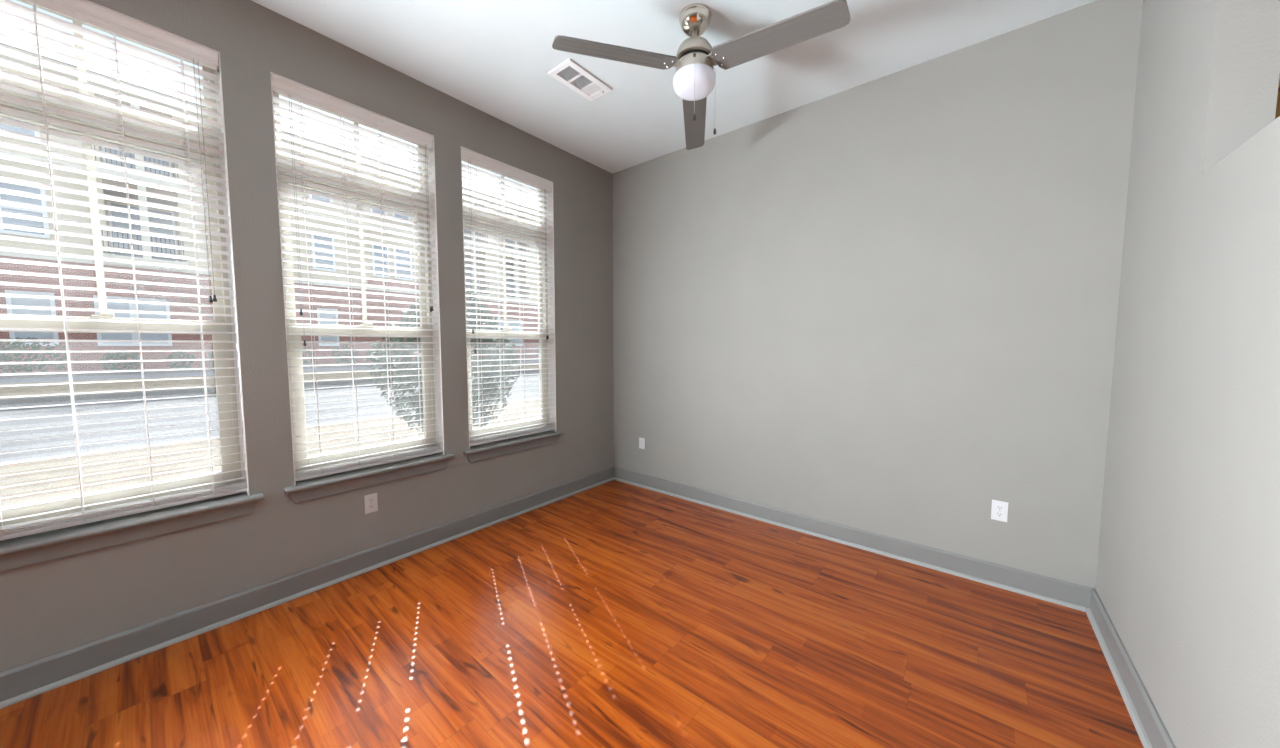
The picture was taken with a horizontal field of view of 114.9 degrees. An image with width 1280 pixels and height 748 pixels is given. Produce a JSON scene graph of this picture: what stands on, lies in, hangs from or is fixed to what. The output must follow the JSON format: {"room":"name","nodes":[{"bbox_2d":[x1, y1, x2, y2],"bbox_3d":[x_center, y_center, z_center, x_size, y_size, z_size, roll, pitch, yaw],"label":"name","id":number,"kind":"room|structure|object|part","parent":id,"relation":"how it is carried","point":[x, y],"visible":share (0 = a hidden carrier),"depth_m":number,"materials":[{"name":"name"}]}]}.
{"room":"empty bedroom","nodes":[
{"label":"empty bedroom","id":0,"kind":"room"},
{"bbox_2d":[0,0,613,672],"bbox_3d":[-3.318,-0.194,0.481,0.150,3.050,9.740,3,5,39],"label":"wall","id":1,"kind":"structure","parent":0,"point":[52,607],"depth_m":2.19,"materials":[{"name":"paint"}]},
{"bbox_2d":[0,0,263,571],"bbox_3d":[-2.275,-0.386,1.721,0.196,2.231,0.905,3,5,39],"label":"window","id":2,"kind":"structure","parent":1,"relation":"in","point":[17,552],"depth_m":1.84,"materials":[{"name":"white paint"}]},
{"bbox_3d":[-2.337,-0.615,1.756,0.028,0.855,0.745,3,5,39],"label":"sash","id":3,"kind":"part","parent":2,"relation":"part of","materials":[{"name":"beige plastic"}]},
{"bbox_3d":[-2.315,0.177,1.792,0.028,0.844,0.745,3,5,39],"label":"sash","id":4,"kind":"part","parent":2,"relation":"part of","materials":[{"name":"beige plastic"}]},
{"bbox_2d":[0,0,246,539],"bbox_3d":[-2.259,-0.438,1.705,0.083,2.114,0.798,3,5,39],"label":"window blind","id":5,"kind":"object","parent":2,"relation":"attached to","point":[84,11],"visible":1,"depth_m":1.72,"materials":[{"name":"white plastic"}]},
{"bbox_3d":[-2.448,-0.404,1.495,0.057,2.050,0.006,3,5,39],"label":"ladder cord","id":6,"kind":"part","parent":5,"relation":"part of","materials":[{"name":"white fabric"}]},
{"bbox_3d":[-2.330,-0.414,1.641,0.057,2.050,0.006,3,5,39],"label":"ladder cord","id":7,"kind":"part","parent":5,"relation":"part of","materials":[{"name":"white fabric"}]},
{"bbox_3d":[-2.270,0.608,1.786,0.052,0.017,0.798,3,5,39],"label":"rail","id":8,"kind":"part","parent":5,"relation":"part of","materials":[{"name":"white plastic"}]},
{"bbox_3d":[-2.211,-0.424,1.787,0.057,2.050,0.006,3,5,39],"label":"ladder cord","id":9,"kind":"part","parent":5,"relation":"part of","materials":[{"name":"white fabric"}]},
{"bbox_3d":[-2.092,-0.434,1.933,0.057,2.050,0.006,3,5,39],"label":"ladder cord","id":10,"kind":"part","parent":5,"relation":"part of","materials":[{"name":"white fabric"}]},
{"bbox_3d":[-2.034,-0.897,1.898,0.003,1.078,0.002,3,5,39],"label":"pull cord","id":11,"kind":"part","parent":5,"relation":"part of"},
{"bbox_3d":[-2.025,-0.901,1.909,0.003,1.072,0.002,3,5,39],"label":"pull cord","id":12,"kind":"part","parent":5,"relation":"part of","materials":[{"name":"white fabric"}]},
{"bbox_2d":[72,18,211,128],"bbox_3d":[-2.331,-1.307,1.703,0.026,0.332,0.745,3,5,39],"label":"light","id":13,"kind":"object","parent":2,"relation":"on","point":[76,22],"depth_m":1.76,"materials":[{"name":"white glass"}]},
{"bbox_2d":[0,466,613,708],"bbox_3d":[-3.250,1.269,0.525,0.031,0.125,9.500,3,5,39],"label":"baseboard","id":14,"kind":"structure","parent":1,"relation":"attached to","point":[29,680],"depth_m":2.05,"materials":[{"name":"grey paint"}]},
{"bbox_2d":[270,72,454,502],"bbox_3d":[-1.653,-0.439,2.487,0.196,2.231,0.906,3,5,39],"label":"window","id":15,"kind":"structure","parent":1,"relation":"in","point":[322,486],"depth_m":2.50,"materials":[{"name":"white paint"}]},
{"bbox_2d":[276,93,422,189],"bbox_3d":[-1.709,-1.359,2.469,0.026,0.332,0.746,3,5,39],"label":"light","id":16,"kind":"object","parent":15,"relation":"on","point":[277,94],"depth_m":2.46,"materials":[{"name":"white glass"}]},
{"bbox_3d":[-1.715,-0.668,2.522,0.028,0.855,0.746,3,5,39],"label":"sash","id":17,"kind":"part","parent":15,"relation":"part of","materials":[{"name":"beige plastic"}]},
{"bbox_2d":[272,74,441,480],"bbox_3d":[-1.637,-0.490,2.471,0.083,2.114,0.798,3,5,39],"label":"window blind","id":18,"kind":"object","parent":15,"relation":"attached to","point":[280,85],"visible":0.99,"depth_m":2.40,"materials":[{"name":"white plastic"}]},
{"bbox_3d":[-1.823,-0.895,2.159,0.003,1.118,0.002,3,5,39],"label":"pull cord","id":19,"kind":"part","parent":18,"relation":"part of","materials":[{"name":"white fabric"}]},
{"bbox_3d":[-1.818,-0.813,2.171,0.003,1.283,0.002,3,5,39],"label":"pull cord","id":20,"kind":"part","parent":18,"relation":"part of","materials":[{"name":"white fabric"}]},
{"bbox_3d":[-1.826,-0.457,2.261,0.057,2.050,0.006,3,5,39],"label":"ladder cord","id":21,"kind":"part","parent":18,"relation":"part of","materials":[{"name":"white fabric"}]},
{"bbox_3d":[-1.708,-0.467,2.406,0.057,2.050,0.006,3,5,39],"label":"ladder cord","id":22,"kind":"part","parent":18,"relation":"part of","materials":[{"name":"white fabric"}]},
{"bbox_3d":[-1.649,0.555,2.552,0.052,0.017,0.798,3,5,39],"label":"rail","id":23,"kind":"part","parent":18,"relation":"part of","materials":[{"name":"white plastic"}]},
{"bbox_3d":[-1.589,-0.477,2.553,0.057,2.050,0.006,3,5,39],"label":"ladder cord","id":24,"kind":"part","parent":18,"relation":"part of","materials":[{"name":"white fabric"}]},
{"bbox_3d":[-1.470,-0.487,2.699,0.057,2.050,0.006,3,5,39],"label":"ladder cord","id":25,"kind":"part","parent":18,"relation":"part of","materials":[{"name":"white fabric"}]},
{"bbox_3d":[-1.394,-0.962,2.686,0.003,1.056,0.002,3,5,39],"label":"pull cord","id":26,"kind":"part","parent":18,"relation":"part of","materials":[{"name":"white fabric"}]},
{"bbox_3d":[-1.388,-0.966,2.693,0.003,1.050,0.002,3,5,39],"label":"pull cord","id":27,"kind":"part","parent":18,"relation":"part of","materials":[{"name":"white fabric"}]},
{"bbox_3d":[-1.692,0.124,2.558,0.028,0.844,0.746,3,5,39],"label":"sash","id":28,"kind":"part","parent":15,"relation":"part of","materials":[{"name":"beige plastic"}]},
{"bbox_2d":[364,493,377,513],"bbox_3d":[-1.645,0.791,2.499,0.009,0.114,0.070,3,5,39],"label":"wall outlet","id":29,"kind":"object","parent":1,"relation":"attached to","point":[370,501],"visible":1,"depth_m":2.50,"materials":[{"name":"white plastic"}]},
{"bbox_2d":[461,146,563,462],"bbox_3d":[-1.030,-0.492,3.254,0.196,2.231,0.903,3,5,39],"label":"window","id":30,"kind":"structure","parent":1,"relation":"in","point":[507,446],"depth_m":3.41,"materials":[{"name":"white paint"}]},
{"bbox_3d":[-1.092,-0.721,3.289,0.028,0.855,0.743,3,5,39],"label":"sash","id":31,"kind":"part","parent":30,"relation":"part of","materials":[{"name":"beige plastic"}]},
{"bbox_3d":[-1.069,0.071,3.325,0.028,0.844,0.743,3,5,39],"label":"sash","id":32,"kind":"part","parent":30,"relation":"part of","materials":[{"name":"beige plastic"}]},
{"bbox_2d":[461,147,554,445],"bbox_3d":[-1.013,-0.543,3.239,0.083,2.114,0.798,3,5,39],"label":"window blind","id":33,"kind":"object","parent":30,"relation":"attached to","point":[471,157],"visible":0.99,"depth_m":3.19,"materials":[{"name":"white plastic"}]},
{"bbox_3d":[-1.209,-0.909,2.918,0.003,1.193,0.002,3,5,39],"label":"pull cord","id":34,"kind":"part","parent":33,"relation":"part of","materials":[{"name":"white fabric"}]},
{"bbox_3d":[-1.201,-0.838,2.933,0.003,1.338,0.002,3,5,39],"label":"pull cord","id":35,"kind":"part","parent":33,"relation":"part of","materials":[{"name":"white fabric"}]},
{"bbox_3d":[-1.202,-0.510,3.029,0.057,2.050,0.006,3,5,39],"label":"ladder cord","id":36,"kind":"part","parent":33,"relation":"part of","materials":[{"name":"white fabric"}]},
{"bbox_3d":[-1.084,-0.520,3.175,0.057,2.050,0.006,3,5,39],"label":"ladder cord","id":37,"kind":"part","parent":33,"relation":"part of","materials":[{"name":"white fabric"}]},
{"bbox_3d":[-1.025,0.502,3.321,0.052,0.017,0.798,3,5,39],"label":"rail","id":38,"kind":"part","parent":33,"relation":"part of","materials":[{"name":"white plastic"}]},
{"bbox_3d":[-0.965,-0.530,3.321,0.057,2.050,0.006,3,5,39],"label":"ladder cord","id":39,"kind":"part","parent":33,"relation":"part of","materials":[{"name":"white fabric"}]},
{"bbox_3d":[-0.847,-0.540,3.467,0.057,2.050,0.006,3,5,39],"label":"ladder cord","id":40,"kind":"part","parent":33,"relation":"part of","materials":[{"name":"white fabric"}]},
{"bbox_3d":[-0.791,-0.927,3.434,0.003,1.228,0.002,3,5,39],"label":"pull cord","id":41,"kind":"part","parent":33,"relation":"part of","materials":[{"name":"white fabric"}]},
{"bbox_3d":[-0.784,-0.931,3.442,0.003,1.222,0.002,3,5,39],"label":"pull cord","id":42,"kind":"part","parent":33,"relation":"part of","materials":[{"name":"white fabric"}]},
{"bbox_2d":[501,175,541,222],"bbox_3d":[-1.086,-1.412,3.236,0.026,0.332,0.743,3,5,39],"label":"light","id":43,"kind":"object","parent":30,"relation":"on","point":[502,176],"depth_m":3.29,"materials":[{"name":"white glass"}]},
{"bbox_2d":[0,480,1143,747],"bbox_3d":[0.029,1.579,-2.116,8.770,0.120,9.740,3,5,39],"label":"floor","id":44,"kind":"structure","parent":0,"point":[614,613],"depth_m":1.77,"materials":[{"name":"brown wood"}]},
{"bbox_2d":[251,0,1095,173],"bbox_3d":[0.032,-1.583,-2.336,8.770,0.120,9.740,3,5,39],"label":"ceiling","id":45,"kind":"structure","parent":0,"point":[495,57],"depth_m":2.32,"materials":[{"name":"paint"}]},
{"bbox_2d":[548,58,611,100],"bbox_3d":[-0.375,-1.856,2.600,0.199,0.022,0.367,3,5,39],"label":"ceiling vent","id":46,"kind":"object","parent":45,"relation":"in","point":[571,74],"visible":1,"depth_m":2.58,"materials":[{"name":"white metal"}]},
{"bbox_3d":[-0.439,-1.854,2.521,0.119,0.007,0.091,3,5,39],"label":"louver panel","id":47,"kind":"part","parent":46,"relation":"part of","materials":[{"name":"grey metal"}]},
{"bbox_3d":[-0.371,-1.860,2.604,0.119,0.007,0.091,3,5,39],"label":"louver panel","id":48,"kind":"part","parent":46,"relation":"part of","materials":[{"name":"grey metal"}]},
{"bbox_3d":[-0.312,-1.863,2.677,0.119,0.004,0.088,3,5,39],"label":"louver panel","id":49,"kind":"part","parent":46,"relation":"part of","materials":[{"name":"white metal"}]},
{"bbox_2d":[552,0,849,149],"bbox_3d":[0.398,-1.528,2.012,1.141,0.593,1.294,3,5,39],"label":"ceiling fan","id":50,"kind":"object","parent":45,"relation":"hanging from","point":[694,79],"visible":1,"depth_m":2.00,"materials":[{"name":"silver metal"}]},
{"bbox_3d":[-0.111,-1.534,1.955,0.605,0.084,0.139,-2,4,-22],"label":"blade","id":51,"kind":"part","parent":50,"relation":"part of","materials":[{"name":"grey wood"}]},
{"bbox_3d":[0.281,-1.494,2.116,0.218,0.085,0.218,3,5,39],"label":"light globe","id":52,"kind":"part","parent":50,"relation":"part of","materials":[{"name":"white glass"}]},
{"bbox_3d":[0.340,-1.573,2.530,0.139,0.084,0.605,1,4,8],"label":"blade","id":53,"kind":"part","parent":50,"relation":"part of","materials":[{"name":"grey wood"}]},
{"bbox_3d":[0.611,-1.526,1.850,0.606,0.084,0.141,3,5,39],"label":"blade","id":54,"kind":"part","parent":50,"relation":"part of","materials":[{"name":"grey wood"}]},
{"bbox_2d":[613,0,1142,588],"bbox_3d":[3.070,-0.258,1.493,8.500,3.050,0.120,3,5,39],"label":"wall","id":55,"kind":"structure","parent":0,"point":[887,305],"depth_m":2.54,"materials":[{"name":"paint"}]},
{"bbox_2d":[639,438,644,448],"bbox_3d":[0.018,0.671,3.955,0.067,0.105,0.009,3,5,39],"label":"wall outlet","id":56,"kind":"object","parent":55,"relation":"attached to","point":[641,440],"visible":1,"depth_m":3.95,"materials":[{"name":"white plastic"}]},
{"bbox_2d":[614,467,1090,611],"bbox_3d":[1.025,1.091,3.150,3.332,0.125,0.031,3,5,39],"label":"baseboard","id":57,"kind":"structure","parent":55,"relation":"attached to","point":[1053,590],"depth_m":2.66,"materials":[{"name":"grey paint"}]},
{"bbox_2d":[991,500,1007,521],"bbox_3d":[2.042,0.777,2.320,0.070,0.114,0.009,3,5,39],"label":"wall outlet","id":58,"kind":"object","parent":55,"relation":"attached to","point":[999,511],"visible":1,"depth_m":2.32,"materials":[{"name":"white plastic"}]},
{"bbox_2d":[996,512,1002,516],"bbox_3d":[2.040,0.797,2.319,0.033,0.027,0.003,3,5,39],"label":"receptacle","id":59,"kind":"object","parent":58,"relation":"attached to","point":[998,514],"depth_m":2.32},
{"bbox_2d":[996,505,1003,509],"bbox_3d":[2.040,0.758,2.316,0.033,0.027,0.003,3,5,39],"label":"receptacle","id":60,"kind":"object","parent":58,"relation":"attached to","point":[998,507],"depth_m":2.31,"materials":[{"name":"white plastic"}]},
{"bbox_2d":[1095,0,1279,747],"bbox_3d":[1.573,-0.222,0.957,0.126,3.050,2.600,3,5,39],"label":"wall","id":61,"kind":"structure","parent":0,"point":[1188,572],"depth_m":1.27,"materials":[{"name":"paint"}]},
{"bbox_2d":[1086,588,1175,747],"bbox_3d":[1.510,1.233,1.108,0.031,0.125,2.600,3,5,39],"label":"baseboard","id":62,"kind":"structure","parent":61,"relation":"attached to","point":[1152,732],"depth_m":1.59,"materials":[{"name":"grey paint"}]},
{"bbox_3d":[1.500,1.286,1.111,0.016,0.019,2.585,3,5,39],"label":"shoe moulding","id":63,"kind":"part","parent":62,"relation":"part of","materials":[{"name":"paint"}]},
{"bbox_2d":[1275,77,1279,118],"bbox_3d":[2.989,-0.614,1.208,1.740,0.900,0.385,3,5,39],"label":"upper cabinet","id":64,"kind":"object","parent":61,"relation":"attached to","point":[1277,114],"visible":0.02,"depth_m":1.50,"materials":[{"name":"brown wood"}]},
{"bbox_3d":[2.559,-0.605,1.354,0.820,0.820,0.021,3,5,39],"label":"door","id":65,"kind":"part","parent":64,"relation":"part of","materials":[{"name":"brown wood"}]},
{"label":"outside","id":66,"kind":"structure","parent":0,"visible":0},
{"bbox_2d":[0,359,539,378],"bbox_3d":[-20.374,-1.338,30.057,26.100,1.005,105.000,3,5,39],"label":"flower bed","id":67,"kind":"object","parent":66,"point":[363,365],"depth_m":14.00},
{"bbox_2d":[0,337,66,375],"bbox_3d":[-19.029,-0.530,12.619,1.167,1.229,1.717,3,5,39],"label":"shrub","id":68,"kind":"object","parent":67,"relation":"on","point":[42,366],"visible":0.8,"depth_m":12.61,"materials":[{"name":"green plant"}]},
{"bbox_3d":[-18.975,-0.270,12.674,1.178,0.701,0.064,-4,5,-43],"label":"stem","id":69,"kind":"part","parent":68,"relation":"part of","materials":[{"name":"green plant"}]},
{"bbox_2d":[97,352,141,372],"bbox_3d":[-17.872,-0.410,14.054,1.120,0.787,0.991,3,5,39],"label":"shrub","id":70,"kind":"object","parent":67,"relation":"on","point":[108,356],"visible":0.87,"depth_m":13.94,"materials":[{"name":"green plant"}]},
{"bbox_3d":[-17.841,-0.251,14.077,0.690,0.467,0.079,-3,5,-39],"label":"stem","id":71,"kind":"part","parent":70,"relation":"part of","materials":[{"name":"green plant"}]},
{"bbox_2d":[165,349,195,370],"bbox_3d":[-16.974,-0.518,15.116,1.144,0.855,0.806,3,5,39],"label":"shrub","id":72,"kind":"object","parent":67,"relation":"on","point":[182,363],"visible":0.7,"depth_m":15.01,"materials":[{"name":"green plant"}]},
{"bbox_2d":[207,347,213,367],"bbox_3d":[-16.329,-0.631,15.919,1.170,0.966,0.721,3,5,39],"label":"shrub","id":73,"kind":"object","parent":67,"relation":"on","point":[208,354],"visible":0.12,"depth_m":15.69,"materials":[{"name":"green plant"}]},
{"bbox_2d":[0,43,539,373],"bbox_3d":[-13.056,-6.626,28.265,9.850,11.600,66.800,3,5,39],"label":"apartment building","id":74,"kind":"structure","parent":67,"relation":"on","point":[74,356],"depth_m":15.43,"materials":[{"name":"red brick"}]},
{"bbox_3d":[-18.057,-7.719,14.739,0.050,0.890,1.950,3,5,39],"label":"railing","id":75,"kind":"part","parent":74,"relation":"part of","materials":[{"name":"white metal"}]},
{"bbox_3d":[-19.183,-8.352,15.610,0.070,2.150,1.650,3,5,39],"label":"door frame","id":76,"kind":"part","parent":74,"relation":"part of","materials":[{"name":"white"}]},
{"bbox_3d":[-19.198,-8.328,15.624,0.050,2.100,1.510,3,5,39],"label":"balcony door","id":77,"kind":"part","parent":74,"relation":"part of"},
{"bbox_3d":[-18.083,-8.534,14.704,0.200,2.640,0.200,3,5,39],"label":"post","id":78,"kind":"part","parent":74,"relation":"part of","materials":[{"name":"white"}]},
{"bbox_3d":[-19.186,-5.360,15.818,0.070,2.150,1.650,3,5,39],"label":"door frame","id":79,"kind":"part","parent":74,"relation":"part of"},
{"bbox_3d":[-19.201,-5.335,15.832,0.050,2.100,1.510,3,5,39],"label":"balcony door","id":80,"kind":"part","parent":74,"relation":"part of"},
{"bbox_3d":[-18.060,-4.726,14.947,0.050,0.890,1.950,3,5,39],"label":"railing","id":81,"kind":"part","parent":74,"relation":"part of","materials":[{"name":"white metal"}]},
{"bbox_3d":[-18.086,-5.541,14.912,0.200,2.640,0.200,3,5,39],"label":"post","id":82,"kind":"part","parent":74,"relation":"part of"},
{"bbox_3d":[-13.051,-10.966,27.963,9.650,0.300,66.600,3,5,39],"label":"cornice","id":83,"kind":"part","parent":74,"relation":"part of","materials":[{"name":"white"}]},
{"bbox_3d":[-11.187,-9.007,25.488,0.050,2.100,1.460,3,5,39],"label":"balcony door","id":84,"kind":"part","parent":74,"relation":"part of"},
{"bbox_3d":[-11.191,-6.014,25.696,0.050,2.100,1.460,3,5,39],"label":"balcony door","id":85,"kind":"part","parent":74,"relation":"part of","materials":[{"name":"white"}]},
{"bbox_3d":[-10.075,-6.219,24.776,0.200,2.640,0.200,3,5,39],"label":"post","id":86,"kind":"part","parent":74,"relation":"part of","materials":[{"name":"white"}]},
{"bbox_3d":[-10.046,-8.398,24.602,0.050,0.890,1.900,3,5,39],"label":"railing","id":87,"kind":"part","parent":74,"relation":"part of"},
{"bbox_3d":[-10.049,-5.405,24.811,0.050,0.890,1.900,3,5,39],"label":"railing","id":88,"kind":"part","parent":74,"relation":"part of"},
{"bbox_3d":[-9.333,-6.171,27.983,0.050,2.100,1.560,3,5,39],"label":"balcony door","id":89,"kind":"part","parent":74,"relation":"part of","materials":[{"name":"white"}]},
{"bbox_3d":[-8.215,-9.369,26.854,0.200,2.640,0.200,3,5,39],"label":"post","id":90,"kind":"part","parent":74,"relation":"part of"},
{"bbox_3d":[-8.218,-6.377,27.063,0.200,2.640,0.200,3,5,39],"label":"post","id":91,"kind":"part","parent":74,"relation":"part of","materials":[{"name":"white"}]},
{"bbox_3d":[-8.188,-8.555,26.890,0.050,0.890,2.002,3,5,39],"label":"railing","id":92,"kind":"part","parent":74,"relation":"part of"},
{"bbox_3d":[-8.191,-5.562,27.098,0.050,0.890,2.002,3,5,39],"label":"railing","id":93,"kind":"part","parent":74,"relation":"part of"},
{"bbox_2d":[302,346,314,366],"bbox_3d":[-14.682,-0.772,17.931,1.202,0.971,0.810,3,5,39],"label":"shrub","id":94,"kind":"object","parent":67,"relation":"on","point":[309,347],"visible":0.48,"depth_m":17.92,"materials":[{"name":"green plant"}]},
{"bbox_2d":[331,344,357,365],"bbox_3d":[-13.804,-0.867,19.050,1.147,1.044,1.052,-1,4,-20],"label":"shrub","id":95,"kind":"object","parent":67,"relation":"on","point":[337,360],"visible":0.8,"depth_m":18.98,"materials":[{"name":"green plant"}]},
{"bbox_2d":[366,348,391,364],"bbox_3d":[-12.856,-0.900,20.206,1.155,0.931,1.198,3,5,39],"label":"shrub","id":96,"kind":"object","parent":67,"relation":"on","point":[378,361],"visible":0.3,"depth_m":20.05,"materials":[{"name":"green plant"}]},
{"bbox_2d":[501,345,514,358],"bbox_3d":[-8.448,-1.337,25.616,1.178,1.051,1.385,3,5,39],"label":"shrub","id":97,"kind":"object","parent":67,"relation":"on","point":[508,345],"visible":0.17,"depth_m":25.57,"materials":[{"name":"green plant"}]},
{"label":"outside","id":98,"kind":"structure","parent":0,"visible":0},
{"bbox_2d":[0,363,539,398],"bbox_3d":[-7.107,-0.127,19.366,4.250,0.415,105.000,3,5,39],"label":"lawn","id":99,"kind":"structure","parent":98,"point":[153,384],"depth_m":11.09,"materials":[{"name":"plant"}]},
{"bbox_2d":[106,262,305,318],"bbox_3d":[-12.265,-1.290,11.721,2.170,3.371,4.039,1,4,16],"label":"bare tree","id":100,"kind":"object","parent":99,"relation":"on","point":[157,280],"visible":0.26,"depth_m":10.46,"materials":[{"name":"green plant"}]},
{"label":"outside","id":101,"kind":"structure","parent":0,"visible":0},
{"bbox_3d":[3.089,0.831,11.151,3.198,0.386,105.000,3,5,39],"label":"path","id":102,"kind":"object","parent":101,"visible":0},
{"bbox_2d":[364,287,522,434],"bbox_3d":[-2.747,-0.121,5.828,1.327,2.372,2.075,3,5,39],"label":"bush","id":103,"kind":"object","parent":102,"relation":"on","point":[408,399],"visible":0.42,"depth_m":5.65,"materials":[{"name":"green plant"}]},
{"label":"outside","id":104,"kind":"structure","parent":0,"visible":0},
{"bbox_2d":[0,372,539,461],"bbox_3d":[-2.621,0.386,15.757,7.000,0.489,105.000,3,5,39],"label":"road","id":105,"kind":"structure","parent":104,"point":[6,436],"depth_m":7.58,"materials":[{"name":"grey asphalt"}]},
{"bbox_2d":[0,370,538,404],"bbox_3d":[-5.398,0.020,17.988,0.150,0.304,105.000,3,5,39],"label":"kerb","id":106,"kind":"object","parent":105,"relation":"on","point":[307,384],"visible":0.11,"depth_m":9.71,"materials":[{"name":"concrete"}]},
{"bbox_2d":[0,398,539,464],"bbox_3d":[0.157,0.532,13.511,0.150,0.304,105.000,3,5,39],"label":"kerb","id":107,"kind":"object","parent":105,"relation":"on","point":[351,421],"depth_m":5.37,"materials":[{"name":"concrete"}]},
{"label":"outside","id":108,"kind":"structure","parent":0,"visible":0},
{"bbox_2d":[0,399,540,506],"bbox_3d":[1.031,0.622,12.808,2.100,0.357,105.000,3,5,39],"label":"sidewalk","id":109,"kind":"structure","parent":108,"point":[135,453],"depth_m":4.75,"materials":[{"name":"grey concrete"}]},
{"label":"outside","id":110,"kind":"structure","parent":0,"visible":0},
{"bbox_2d":[0,361,539,383],"bbox_3d":[-9.496,-0.327,21.293,1.900,0.351,105.000,3,5,39],"label":"path","id":111,"kind":"structure","parent":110,"point":[80,378],"depth_m":13.11,"materials":[{"name":"grey concrete"}]}
]}

